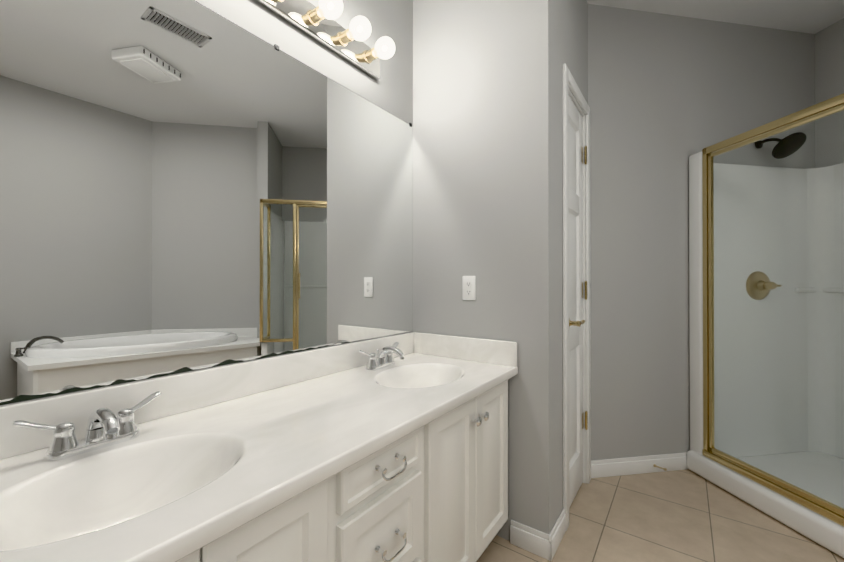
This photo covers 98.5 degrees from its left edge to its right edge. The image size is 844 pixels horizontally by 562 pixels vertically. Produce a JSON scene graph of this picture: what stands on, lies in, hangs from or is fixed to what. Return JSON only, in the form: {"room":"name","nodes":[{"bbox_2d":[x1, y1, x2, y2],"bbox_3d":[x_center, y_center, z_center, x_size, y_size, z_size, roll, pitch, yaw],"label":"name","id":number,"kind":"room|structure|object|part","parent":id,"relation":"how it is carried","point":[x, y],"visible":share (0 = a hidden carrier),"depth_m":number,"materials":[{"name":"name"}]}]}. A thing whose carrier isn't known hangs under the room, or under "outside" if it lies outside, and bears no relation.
{"room":"bathroom","nodes":[
{"label":"bathroom","id":0,"kind":"room"},
{"bbox_2d":[0,0,412,405],"bbox_3d":[-1.058,-0.249,0.623,0.131,2.790,3.540,0,0,36],"label":"mirror","id":1,"kind":"object","parent":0,"point":[188,185],"depth_m":1.05,"materials":[{"name":"clear glass"}]},
{"bbox_2d":[256,0,394,79],"bbox_3d":[-0.412,-0.996,1.276,0.175,0.112,0.920,0,0,36],"label":"light bar","id":2,"kind":"object","parent":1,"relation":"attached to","point":[319,24],"visible":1,"depth_m":1.42,"materials":[{"name":"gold metal"}]},
{"bbox_2d":[413,0,556,540],"bbox_3d":[0.274,-0.244,1.770,0.710,2.790,0.120,0,0,36],"label":"wall","id":3,"kind":"structure","parent":0,"point":[484,149],"depth_m":1.64,"materials":[{"name":"grey paint"}]},
{"bbox_2d":[462,276,475,299],"bbox_3d":[0.223,0.033,1.726,0.070,0.115,0.007,0,0,36],"label":"outlet","id":4,"kind":"object","parent":3,"relation":"attached to","point":[468,287],"visible":1,"depth_m":1.72,"materials":[{"name":"white plastic"}]},
{"bbox_2d":[510,520,551,560],"bbox_3d":[0.461,1.100,1.545,0.179,0.100,0.014,0,0,36],"label":"baseboard","id":5,"kind":"structure","parent":3,"relation":"attached to","point":[530,539],"depth_m":1.54,"materials":[{"name":"white wood"}]},
{"bbox_2d":[556,0,587,518],"bbox_3d":[0.754,-0.243,1.930,0.120,2.790,0.701,0,0,36],"label":"wall","id":6,"kind":"structure","parent":0,"point":[560,33],"depth_m":1.68,"materials":[{"name":"grey paint"}]},
{"bbox_2d":[548,509,565,560],"bbox_3d":[0.591,1.101,1.584,0.014,0.100,0.228,0,0,36],"label":"baseboard","id":7,"kind":"structure","parent":6,"relation":"attached to","point":[558,531],"depth_m":1.57,"materials":[{"name":"white wood"}]},
{"bbox_2d":[562,63,590,530],"bbox_3d":[0.766,0.073,1.931,0.137,2.158,0.542,0,0,36],"label":"door frame","id":8,"kind":"structure","parent":6,"relation":"attached to","point":[568,81],"depth_m":1.83,"materials":[{"name":"white wood"}]},
{"bbox_2d":[569,95,587,507],"bbox_3d":[0.796,0.099,1.915,0.058,2.083,0.425,0,0,36],"label":"door","id":9,"kind":"structure","parent":6,"relation":"in","point":[575,299],"depth_m":1.96,"materials":[{"name":"white wood"}]},
{"bbox_2d":[569,318,584,326],"bbox_3d":[0.761,0.206,1.800,0.067,0.064,0.139,0,0,36],"label":"door handle","id":10,"kind":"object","parent":9,"relation":"attached to","point":[576,323],"depth_m":1.76,"materials":[{"name":"gold metal"}]},
{"bbox_3d":[0.923,0.038,2.061,0.022,1.618,0.039,0,0,36],"label":"door hinges","id":11,"kind":"part","parent":9,"relation":"part of","materials":[{"name":"gold metal"}]},
{"bbox_2d":[477,469,843,561],"bbox_3d":[0.976,1.196,0.566,3.850,0.100,6.200,0,0,36],"label":"floor","id":12,"kind":"structure","parent":0,"point":[687,515],"depth_m":1.68,"materials":[{"name":"beige tile"}]},
{"bbox_2d":[0,332,517,561],"bbox_3d":[-0.272,0.706,1.110,0.586,0.885,1.574,0,0,36],"label":"bathroom vanity","id":13,"kind":"object","parent":12,"relation":"on","point":[393,448],"visible":1,"depth_m":0.86,"materials":[{"name":"white paint"}]},
{"bbox_2d":[12,391,160,460],"bbox_3d":[-0.689,0.322,0.785,0.156,0.095,0.251,0,0,36],"label":"faucet","id":14,"kind":"object","parent":13,"relation":"on","point":[108,435],"depth_m":0.79,"materials":[{"name":"silver metal"}]},
{"bbox_2d":[0,332,516,459],"bbox_3d":[-0.274,0.317,1.117,0.575,0.108,1.568,0,0,36],"label":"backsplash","id":15,"kind":"structure","parent":13,"relation":"attached to","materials":[{"name":"stone"}]},
{"bbox_2d":[357,342,404,370],"bbox_3d":[-0.137,0.326,1.548,0.156,0.095,0.251,0,0,36],"label":"faucet","id":16,"kind":"object","parent":13,"relation":"on","point":[384,361],"depth_m":1.55,"materials":[{"name":"silver metal"}]},
{"bbox_2d":[686,93,843,557],"bbox_3d":[2.201,0.122,1.685,1.011,2.058,1.274,0,0,-9],"label":"shower","id":17,"kind":"object","parent":12,"relation":"on","point":[766,304],"visible":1,"depth_m":2.26,"materials":[{"name":"glass"}]},
{"bbox_2d":[588,4,814,459],"bbox_3d":[1.839,-0.241,2.338,1.764,2.790,0.120,0,0,-9],"label":"wall","id":18,"kind":"structure","parent":0,"point":[668,95],"depth_m":2.21,"materials":[{"name":"grey paint"}]},
{"bbox_2d":[591,452,687,477],"bbox_3d":[1.329,1.103,2.182,0.709,0.100,0.014,0,0,-9],"label":"baseboard","id":19,"kind":"structure","parent":18,"relation":"attached to","point":[629,466],"depth_m":2.17,"materials":[{"name":"white wood"}]},
{"bbox_2d":[587,0,843,33],"bbox_3d":[0.976,-1.694,0.579,3.850,0.100,6.200,0,0,36],"label":"ceiling","id":20,"kind":"structure","parent":0,"point":[811,16],"depth_m":2.20,"materials":[{"name":"white paint"}]},
{"bbox_2d":[815,18,843,167],"bbox_3d":[2.770,-0.244,1.729,0.120,2.790,1.380,0,0,-9],"label":"wall","id":21,"kind":"structure","parent":0,"point":[829,62],"depth_m":2.33,"materials":[{"name":"grey paint"}]}
]}

